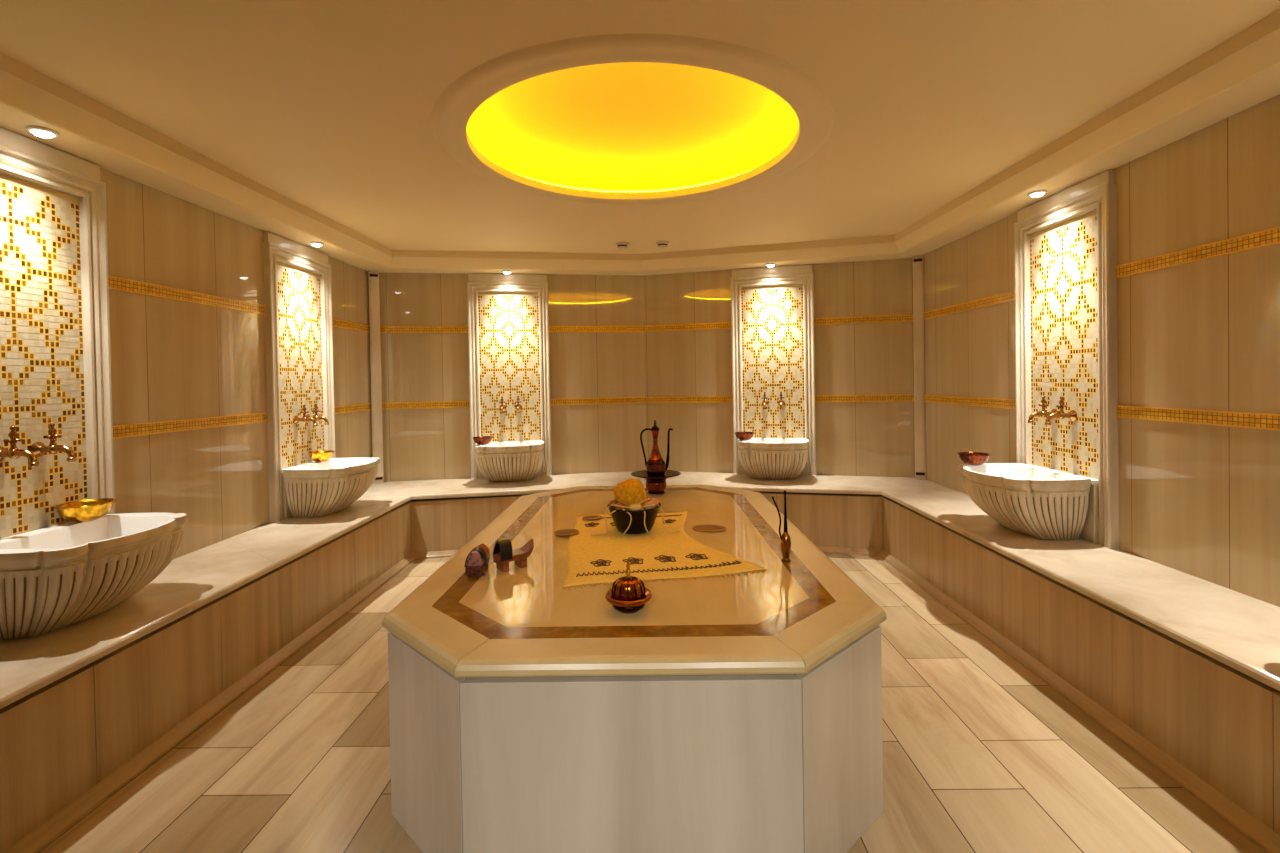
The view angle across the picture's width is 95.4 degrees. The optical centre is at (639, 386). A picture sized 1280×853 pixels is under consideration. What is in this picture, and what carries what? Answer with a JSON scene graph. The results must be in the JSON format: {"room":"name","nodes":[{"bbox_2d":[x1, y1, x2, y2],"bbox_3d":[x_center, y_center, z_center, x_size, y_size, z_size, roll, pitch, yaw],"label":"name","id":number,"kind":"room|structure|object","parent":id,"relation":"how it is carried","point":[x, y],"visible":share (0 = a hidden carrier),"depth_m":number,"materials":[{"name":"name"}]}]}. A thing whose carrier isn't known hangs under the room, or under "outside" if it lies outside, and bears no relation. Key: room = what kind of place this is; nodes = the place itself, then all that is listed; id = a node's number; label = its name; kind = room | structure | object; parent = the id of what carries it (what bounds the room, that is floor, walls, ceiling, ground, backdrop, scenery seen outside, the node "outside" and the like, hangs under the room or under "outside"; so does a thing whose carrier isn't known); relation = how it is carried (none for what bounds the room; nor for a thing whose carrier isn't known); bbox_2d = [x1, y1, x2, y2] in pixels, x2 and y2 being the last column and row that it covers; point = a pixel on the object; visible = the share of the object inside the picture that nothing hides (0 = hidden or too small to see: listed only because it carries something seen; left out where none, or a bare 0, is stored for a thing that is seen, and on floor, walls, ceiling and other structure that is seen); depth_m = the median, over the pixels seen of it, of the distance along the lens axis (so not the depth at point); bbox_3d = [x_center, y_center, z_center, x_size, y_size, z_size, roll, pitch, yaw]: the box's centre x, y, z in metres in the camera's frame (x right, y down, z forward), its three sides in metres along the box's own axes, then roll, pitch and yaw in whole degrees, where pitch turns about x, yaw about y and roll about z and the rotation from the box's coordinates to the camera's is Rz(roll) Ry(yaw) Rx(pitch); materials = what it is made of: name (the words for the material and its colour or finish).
{"room":"spa","nodes":[
{"label":"spa","id":0,"kind":"room"},
{"bbox_2d":[100,168,371,558],"bbox_3d":[-2.499,0.020,1.675,0.150,2.850,7.383,-1,1,1],"label":"wall","id":1,"kind":"structure","parent":0,"point":[171,359],"depth_m":3.17,"materials":[{"name":"beige tile"}]},
{"bbox_2d":[25,125,59,137],"bbox_3d":[-2.292,-0.972,2.235,0.094,0.024,0.094,-1,1,1],"label":"recessed light","id":2,"kind":"object","parent":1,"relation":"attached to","point":[39,131],"visible":1,"depth_m":2.22,"materials":[{"name":"white glass"}]},
{"bbox_2d":[0,127,114,539],"bbox_3d":[-2.387,-0.043,2.249,0.062,1.871,0.730,-1,1,1],"label":"mosaic niche","id":3,"kind":"object","parent":1,"relation":"attached to","point":[55,352],"visible":0.85,"depth_m":2.38,"materials":[{"name":"white stone"}]},
{"bbox_2d":[0,426,38,466],"bbox_3d":[-2.332,0.223,2.180,0.150,0.156,0.060,-1,1,1],"label":"tap","id":4,"kind":"object","parent":3,"relation":"attached to","point":[13,452],"visible":1,"depth_m":2.17,"materials":[{"name":"brown metal"}]},
{"bbox_2d":[30,423,75,461],"bbox_3d":[-2.330,0.221,2.324,0.150,0.156,0.060,-1,1,1],"label":"tap","id":5,"kind":"object","parent":3,"relation":"attached to","point":[39,449],"visible":1,"depth_m":2.31,"materials":[{"name":"brown metal"}]},
{"bbox_2d":[108,275,369,332],"bbox_3d":[-2.430,-0.464,1.667,0.006,0.060,7.083,-1,1,1],"label":"trim","id":6,"kind":"structure","parent":1,"relation":"attached to","point":[115,283],"depth_m":3.13,"materials":[{"name":"gold metal"}]},
{"bbox_2d":[113,403,370,438],"bbox_3d":[-2.418,0.220,1.676,0.006,0.060,7.083,-1,1,1],"label":"trim","id":7,"kind":"structure","parent":1,"relation":"attached to","point":[139,429],"depth_m":3.14,"materials":[{"name":"gold metal"}]},
{"bbox_2d":[262,231,335,522],"bbox_3d":[-2.363,-0.067,4.098,0.062,1.871,0.730,-1,1,1],"label":"mosaic niche","id":8,"kind":"object","parent":1,"relation":"attached to","point":[297,283],"visible":0.91,"depth_m":4.03,"materials":[{"name":"white stone"}]},
{"bbox_2d":[293,404,317,426],"bbox_3d":[-2.308,0.199,4.029,0.150,0.156,0.060,-1,1,1],"label":"tap","id":9,"kind":"object","parent":8,"relation":"attached to","point":[296,419],"visible":1,"depth_m":4.02,"materials":[{"name":"brown metal"}]},
{"bbox_2d":[306,404,328,424],"bbox_3d":[-2.306,0.197,4.173,0.150,0.156,0.060,-1,1,1],"label":"tap","id":10,"kind":"object","parent":8,"relation":"attached to","point":[316,417],"visible":0.88,"depth_m":4.16,"materials":[{"name":"brown metal"}]},
{"bbox_2d":[309,242,323,246],"bbox_3d":[-2.268,-0.996,4.085,0.094,0.024,0.094,-1,1,1],"label":"recessed light","id":11,"kind":"object","parent":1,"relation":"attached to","point":[316,244],"visible":1,"depth_m":4.06,"materials":[{"name":"white"}]},
{"bbox_2d":[368,270,383,483],"bbox_3d":[-2.342,-0.083,5.163,0.084,1.875,0.112,-1,1,-27],"label":"trim","id":12,"kind":"structure","parent":1,"relation":"attached to","point":[373,276],"depth_m":5.12,"materials":[{"name":"stone"}]},
{"bbox_2d":[379,273,645,534],"bbox_3d":[-1.177,-0.052,5.482,2.758,2.850,0.150,-1,1,-9],"label":"wall","id":13,"kind":"structure","parent":0,"point":[422,443],"depth_m":5.46,"materials":[{"name":"beige stone"}]},
{"bbox_2d":[467,274,551,478],"bbox_3d":[-1.200,-0.104,5.370,0.730,1.871,0.062,-1,1,-9],"label":"mosaic niche","id":14,"kind":"object","parent":13,"relation":"attached to","point":[509,354],"visible":0.95,"depth_m":5.39,"materials":[{"name":"white stone"}]},
{"bbox_2d":[499,396,505,413],"bbox_3d":[-1.258,0.164,5.312,0.060,0.156,0.150,-1,1,-9],"label":"tap","id":15,"kind":"object","parent":14,"relation":"attached to","point":[502,407],"visible":1,"depth_m":5.32,"materials":[{"name":"brown metal"}]},
{"bbox_2d":[515,396,521,412],"bbox_3d":[-1.116,0.161,5.335,0.060,0.156,0.150,-1,1,-9],"label":"tap","id":16,"kind":"object","parent":14,"relation":"attached to","point":[518,406],"visible":1,"depth_m":5.34,"materials":[{"name":"brown metal"}]},
{"bbox_2d":[380,326,643,332],"bbox_3d":[-1.173,-0.534,5.398,2.458,0.060,0.006,-1,1,-9],"label":"trim","id":17,"kind":"structure","parent":13,"relation":"attached to","point":[383,329],"depth_m":5.33,"materials":[{"name":"gold metal"}]},
{"bbox_2d":[382,397,644,408],"bbox_3d":[-1.161,0.150,5.407,2.458,0.060,0.006,-1,1,-9],"label":"trim","id":18,"kind":"structure","parent":13,"relation":"attached to","point":[617,400],"depth_m":5.46,"materials":[{"name":"gold metal"}]},
{"bbox_2d":[0,0,1279,253],"bbox_3d":[-0.062,-1.180,1.837,4.861,0.040,7.602,-1,1,1],"label":"ceiling","id":19,"kind":"structure","parent":0,"point":[327,106],"depth_m":2.22,"materials":[{"name":"brown paint"}]},
{"bbox_2d":[502,270,511,273],"bbox_3d":[-1.198,-1.030,5.249,0.094,0.024,0.094,-1,1,-9],"label":"recessed light","id":20,"kind":"object","parent":19,"relation":"in","point":[503,271],"visible":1,"depth_m":5.22,"materials":[{"name":"white"}]},
{"bbox_2d":[616,242,628,249],"bbox_3d":[-0.146,-1.173,4.857,0.112,0.049,0.112,-1,1,1],"label":"ceiling detector","id":21,"kind":"object","parent":19,"relation":"attached to","point":[621,245],"visible":1,"depth_m":4.82,"materials":[{"name":"beige plastic"}]},
{"bbox_2d":[430,34,834,204],"bbox_3d":[-0.035,-1.285,2.849,2.040,0.256,2.040,-1,1,1],"label":"dome light","id":22,"kind":"object","parent":19,"relation":"attached to","point":[627,118],"visible":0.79,"depth_m":2.94,"materials":[{"name":"yellow paint"}]},
{"bbox_2d":[656,241,668,248],"bbox_3d":[0.189,-1.179,4.843,0.112,0.049,0.112,-1,1,1],"label":"ceiling detector","id":23,"kind":"object","parent":19,"relation":"attached to","point":[661,244],"visible":1,"depth_m":4.81,"materials":[{"name":"beige plastic"}]},
{"bbox_2d":[38,535,1266,852],"bbox_3d":[-0.017,1.389,1.869,4.961,0.080,7.701,-1,1,1],"label":"floor","id":24,"kind":"structure","parent":0,"point":[981,754],"depth_m":2.06,"materials":[{"name":"wood"}]},
{"bbox_2d":[382,484,886,852],"bbox_3d":[-0.006,1.015,2.772,1.590,0.645,2.523,-1,1,1],"label":"platform","id":25,"kind":"object","parent":24,"relation":"on","point":[528,713],"visible":0.91,"depth_m":1.56,"materials":[{"name":"brown stone"}]},
{"bbox_2d":[465,544,489,576],"bbox_3d":[-0.621,0.660,2.240,0.078,0.100,0.171,-1,1,-5],"label":"clog","id":26,"kind":"object","parent":25,"relation":"on","point":[477,560],"visible":1,"depth_m":2.17,"materials":[{"name":"brown wood"}]},
{"bbox_2d":[493,539,533,571],"bbox_3d":[-0.494,0.649,2.280,0.166,0.116,0.078,-2,1,-37],"label":"clog","id":27,"kind":"object","parent":25,"relation":"on","point":[503,553],"visible":1,"depth_m":2.25,"materials":[{"name":"brown wood"}]},
{"bbox_2d":[554,529,578,535],"bbox_3d":[-0.347,0.687,2.749,0.118,0.010,0.100,-1,1,-14],"label":"pad","id":28,"kind":"object","parent":25,"relation":"on","point":[563,532],"visible":1,"depth_m":2.73,"materials":[{"name":"brown"}]},
{"bbox_2d":[605,559,651,613],"bbox_3d":[-0.037,0.624,1.844,0.148,0.162,0.148,-1,1,1],"label":"incense burner","id":29,"kind":"object","parent":25,"relation":"on","point":[628,594],"visible":1,"depth_m":1.81,"materials":[{"name":"orange metal"}]},
{"bbox_2d":[612,604,644,613],"bbox_3d":[-0.036,0.690,1.845,0.108,0.030,0.108,-1,1,1],"label":"bowl","id":30,"kind":"object","parent":25,"relation":"on","point":[634,608],"depth_m":1.80,"materials":[{"name":"orange metal"}]},
{"bbox_2d":[631,470,680,493],"bbox_3d":[0.103,0.615,3.727,0.320,0.126,0.320,-1,1,1],"label":"basin","id":31,"kind":"object","parent":25,"relation":"on","point":[654,484],"visible":0.9,"depth_m":3.68,"materials":[{"name":"brown metal"}]},
{"bbox_2d":[640,420,672,475],"bbox_3d":[0.105,0.386,3.721,0.188,0.350,0.126,-1,1,30],"label":"copper ewer","id":32,"kind":"object","parent":31,"relation":"on","point":[655,466],"visible":1,"depth_m":3.70,"materials":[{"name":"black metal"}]},
{"bbox_2d":[561,511,766,589],"bbox_3d":[0.012,0.689,2.635,0.768,0.010,1.118,-1,1,-10],"label":"embroidered cloth","id":33,"kind":"object","parent":25,"relation":"on","point":[592,559],"visible":0.82,"depth_m":2.38,"materials":[{"name":"yellow fabric"}]},
{"bbox_2d":[583,515,601,519],"bbox_3d":[-0.248,0.681,3.033,0.102,0.010,0.073,-1,1,-5],"label":"pad","id":34,"kind":"object","parent":33,"relation":"on","point":[592,517],"visible":1,"depth_m":3.02,"materials":[{"name":"brown"}]},
{"bbox_2d":[591,498,679,538],"bbox_3d":[-0.005,0.606,2.764,0.381,0.166,0.278,-1,1,22],"label":"footed bowl","id":35,"kind":"object","parent":33,"relation":"on","point":[642,521],"visible":0.84,"depth_m":2.69,"materials":[{"name":"black ceramic"}]},
{"bbox_2d":[609,500,616,508],"bbox_3d":[-0.124,0.560,2.775,0.047,0.045,0.058,-1,1,-5],"label":"ball","id":36,"kind":"object","parent":35,"relation":"in","point":[614,502],"visible":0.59,"depth_m":2.75,"materials":[{"name":"brown"}]},
{"bbox_2d":[615,502,625,509],"bbox_3d":[-0.090,0.560,2.710,0.058,0.045,0.047,0,1,40],"label":"ball","id":37,"kind":"object","parent":35,"relation":"in","point":[619,503],"visible":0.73,"depth_m":2.69,"materials":[{"name":"brown"}]},
{"bbox_2d":[614,478,646,509],"bbox_3d":[-0.044,0.530,2.771,0.161,0.181,0.158,-1,1,1],"label":"loofah","id":38,"kind":"object","parent":35,"relation":"in","point":[628,492],"visible":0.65,"depth_m":2.72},
{"bbox_2d":[630,503,641,509],"bbox_3d":[-0.020,0.559,2.688,0.058,0.045,0.047,-1,1,-5],"label":"ball","id":39,"kind":"object","parent":35,"relation":"in","point":[635,505],"visible":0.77,"depth_m":2.67,"materials":[{"name":"brown"}]},
{"bbox_2d":[644,501,654,509],"bbox_3d":[0.045,0.558,2.722,0.047,0.045,0.058,0,1,40],"label":"ball","id":40,"kind":"object","parent":35,"relation":"in","point":[648,502],"visible":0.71,"depth_m":2.70,"materials":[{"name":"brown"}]},
{"bbox_2d":[650,498,658,506],"bbox_3d":[0.067,0.556,2.791,0.047,0.045,0.058,-1,1,-5],"label":"ball","id":41,"kind":"object","parent":35,"relation":"in","point":[654,500],"visible":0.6,"depth_m":2.77,"materials":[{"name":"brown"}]},
{"bbox_2d":[654,555,675,561],"bbox_3d":[0.101,0.690,2.340,0.087,0.006,0.084,-1,1,1],"label":"flower","id":42,"kind":"object","parent":33,"relation":"on","point":[657,558],"depth_m":2.34,"materials":[{"name":"brown fabric"}]},
{"bbox_2d":[663,519,675,523],"bbox_3d":[0.148,0.683,2.959,0.075,0.004,0.082,-1,1,1],"label":"flower","id":43,"kind":"object","parent":33,"relation":"on","point":[669,521],"depth_m":2.96,"materials":[{"name":"brown fabric"}]},
{"bbox_2d":[685,553,707,559],"bbox_3d":[0.230,0.689,2.366,0.091,0.005,0.084,-1,1,1],"label":"flower","id":44,"kind":"object","parent":33,"relation":"on","point":[688,556],"depth_m":2.37,"materials":[{"name":"brown fabric"}]},
{"bbox_2d":[692,524,725,531],"bbox_3d":[0.334,0.680,2.805,0.164,0.010,0.118,-1,1,15],"label":"pad","id":45,"kind":"object","parent":25,"relation":"on","point":[705,527],"visible":1,"depth_m":2.79,"materials":[{"name":"brown"}]},
{"bbox_2d":[771,490,790,561],"bbox_3d":[0.557,0.548,2.300,0.076,0.280,0.040,-1,1,1],"label":"sprinkler","id":46,"kind":"object","parent":25,"relation":"on","point":[785,538],"visible":1,"depth_m":2.29,"materials":[{"name":"gold metal"}]},
{"bbox_2d":[0,471,1279,852],"bbox_3d":[-0.022,1.103,1.866,4.759,0.493,7.496,-1,1,1],"label":"bench","id":47,"kind":"object","parent":24,"relation":"on","point":[1190,664],"visible":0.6,"depth_m":2.39,"materials":[{"name":"stone"}]},
{"bbox_2d":[0,513,186,638],"bbox_3d":[-2.113,0.722,2.255,0.456,0.333,0.608,-1,1,1],"label":"basin","id":48,"kind":"object","parent":47,"relation":"on","point":[60,576],"visible":1,"depth_m":2.12,"materials":[{"name":"white stone"}]},
{"bbox_2d":[54,498,115,522],"bbox_3d":[-2.302,0.518,2.420,0.188,0.075,0.188,-1,1,1],"label":"bowl","id":49,"kind":"object","parent":48,"relation":"on","point":[87,510],"visible":1,"depth_m":2.38,"materials":[{"name":"gold metal"}]},
{"bbox_2d":[283,457,379,517],"bbox_3d":[-2.089,0.698,4.060,0.456,0.333,0.608,-1,1,1],"label":"basin","id":50,"kind":"object","parent":47,"relation":"on","point":[314,489],"visible":0.99,"depth_m":3.83,"materials":[{"name":"white stone"}]},
{"bbox_2d":[307,450,334,461],"bbox_3d":[-2.279,0.498,4.165,0.173,0.069,0.173,-1,1,1],"label":"bowl","id":51,"kind":"object","parent":50,"relation":"on","point":[325,455],"visible":1,"depth_m":4.12,"materials":[{"name":"gold metal"}]},
{"bbox_2d":[474,440,544,481],"bbox_3d":[-1.145,0.668,5.122,0.608,0.333,0.456,-1,1,-9],"label":"basin","id":52,"kind":"object","parent":47,"relation":"on","point":[505,461],"visible":0.98,"depth_m":4.99,"materials":[{"name":"white stone"}]},
{"bbox_2d":[473,436,492,444],"bbox_3d":[-1.369,0.471,5.077,0.173,0.069,0.173,-1,1,1],"label":"bowl","id":53,"kind":"object","parent":52,"relation":"on","point":[480,440],"visible":1,"depth_m":5.03,"materials":[{"name":"orange metal"}]},
{"bbox_2d":[4,546,1279,852],"bbox_3d":[-0.007,1.334,1.516,3.676,0.040,6.789,-1,1,1],"label":"baseboard","id":54,"kind":"structure","parent":47,"relation":"attached to","point":[1248,825],"depth_m":2.26,"materials":[{"name":"beige wood"}]},
{"bbox_2d":[737,438,808,478],"bbox_3d":[1.142,0.629,5.011,0.608,0.333,0.456,-1,1,15],"label":"basin","id":55,"kind":"object","parent":47,"relation":"on","point":[763,458],"visible":0.98,"depth_m":4.88,"materials":[{"name":"white stone"}]},
{"bbox_2d":[735,432,753,440],"bbox_3d":[0.909,0.431,5.063,0.173,0.069,0.173,-1,1,1],"label":"bowl","id":56,"kind":"object","parent":55,"relation":"on","point":[743,436],"visible":1,"depth_m":5.01,"materials":[{"name":"orange metal"}]},
{"bbox_2d":[958,463,1090,539],"bbox_3d":[2.077,0.635,3.244,0.456,0.333,0.608,-1,1,1],"label":"basin","id":57,"kind":"object","parent":47,"relation":"on","point":[1037,502],"visible":1,"depth_m":3.02,"materials":[{"name":"white stone"}]},
{"bbox_2d":[957,452,990,465],"bbox_3d":[1.993,0.432,3.477,0.173,0.069,0.173,-1,1,1],"label":"bowl","id":58,"kind":"object","parent":57,"relation":"on","point":[969,458],"visible":1,"depth_m":3.43,"materials":[{"name":"orange metal"}]},
{"bbox_2d":[643,258,914,510],"bbox_3d":[1.234,-0.093,5.354,2.716,2.850,0.150,-1,1,15],"label":"wall","id":59,"kind":"structure","parent":0,"point":[853,438],"depth_m":5.16,"materials":[{"name":"beige tile"}]},
{"bbox_2d":[765,263,775,266],"bbox_3d":[1.151,-1.069,5.134,0.094,0.024,0.094,-1,1,15],"label":"recessed light","id":60,"kind":"object","parent":59,"relation":"attached to","point":[768,264],"visible":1,"depth_m":5.11,"materials":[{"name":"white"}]},
{"bbox_2d":[730,264,815,475],"bbox_3d":[1.197,-0.144,5.253,0.730,1.871,0.062,-1,1,15],"label":"mosaic niche","id":61,"kind":"object","parent":59,"relation":"attached to","point":[773,337],"visible":0.96,"depth_m":5.27,"materials":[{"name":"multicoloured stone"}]},
{"bbox_2d":[762,392,768,409],"bbox_3d":[1.119,0.123,5.226,0.060,0.156,0.150,-1,1,15],"label":"tap","id":62,"kind":"object","parent":61,"relation":"attached to","point":[765,403],"visible":1,"depth_m":5.23,"materials":[{"name":"brown metal"}]},
{"bbox_2d":[778,392,784,409],"bbox_3d":[1.258,0.121,5.188,0.060,0.156,0.150,-1,1,15],"label":"tap","id":63,"kind":"object","parent":61,"relation":"attached to","point":[781,402],"visible":1,"depth_m":5.19,"materials":[{"name":"brown metal"}]},
{"bbox_2d":[644,314,912,331],"bbox_3d":[1.204,-0.574,5.272,2.416,0.060,0.006,-1,1,15],"label":"trim","id":64,"kind":"structure","parent":59,"relation":"attached to","point":[905,317],"depth_m":5.16,"materials":[{"name":"gold metal"}]},
{"bbox_2d":[645,394,913,402],"bbox_3d":[1.216,0.110,5.281,2.416,0.060,0.006,-1,1,15],"label":"trim","id":65,"kind":"structure","parent":59,"relation":"attached to","point":[896,397],"depth_m":5.17,"materials":[{"name":"gold metal"}]},
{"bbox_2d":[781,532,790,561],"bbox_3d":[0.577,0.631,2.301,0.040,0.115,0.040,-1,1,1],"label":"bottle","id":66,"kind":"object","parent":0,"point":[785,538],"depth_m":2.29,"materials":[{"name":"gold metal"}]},
{"bbox_2d":[1027,190,1047,196],"bbox_3d":[2.197,-1.063,3.220,0.094,0.024,0.094,-1,1,1],"label":"recessed light","id":67,"kind":"object","parent":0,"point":[1037,193],"visible":1,"depth_m":3.20,"materials":[{"name":"white"}]},
{"bbox_2d":[923,94,1279,606],"bbox_3d":[2.409,-0.064,1.515,0.150,2.850,7.194,-1,1,1],"label":"wall","id":68,"kind":"structure","parent":0,"point":[1202,501],"depth_m":2.52,"materials":[{"name":"beige tile"}]},
{"bbox_2d":[0,10,1279,275],"bbox_3d":[-0.061,-1.094,1.837,4.761,0.152,7.501,-1,1,1],"label":"trim","id":69,"kind":"structure","parent":68,"relation":"attached to","point":[1242,72],"depth_m":2.88,"materials":[{"name":"brown paint"}]},
{"bbox_2d":[912,255,925,479],"bbox_3d":[2.354,-0.162,4.912,0.084,1.875,0.112,-1,1,26],"label":"trim","id":70,"kind":"structure","parent":68,"relation":"attached to","point":[918,260],"depth_m":4.87,"materials":[{"name":"stone"}]},
{"bbox_2d":[1014,170,1118,548],"bbox_3d":[2.324,-0.138,3.231,0.062,1.871,0.730,-1,1,1],"label":"mosaic niche","id":71,"kind":"object","parent":68,"relation":"attached to","point":[1066,325],"visible":0.97,"depth_m":3.14,"materials":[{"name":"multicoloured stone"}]},
{"bbox_2d":[1028,395,1057,422],"bbox_3d":[2.279,0.127,3.307,0.150,0.156,0.060,-1,1,1],"label":"tap","id":72,"kind":"object","parent":71,"relation":"attached to","point":[1043,413],"visible":0.95,"depth_m":3.30,"materials":[{"name":"brown metal"}]},
{"bbox_2d":[1045,396,1076,424],"bbox_3d":[2.277,0.129,3.163,0.150,0.156,0.060,-1,1,1],"label":"tap","id":73,"kind":"object","parent":71,"relation":"attached to","point":[1072,415],"visible":1,"depth_m":3.15,"materials":[{"name":"brown metal"}]},
{"bbox_2d":[924,227,1279,319],"bbox_3d":[2.322,-0.545,1.510,0.006,0.060,6.894,-1,1,1],"label":"trim","id":74,"kind":"structure","parent":68,"relation":"attached to","point":[1268,237],"depth_m":2.53,"materials":[{"name":"gold metal"}]},
{"bbox_2d":[925,395,1279,430],"bbox_3d":[2.334,0.138,1.519,0.006,0.060,6.894,-1,1,1],"label":"trim","id":75,"kind":"structure","parent":68,"relation":"attached to","point":[1265,421],"depth_m":2.54,"materials":[{"name":"gold metal"}]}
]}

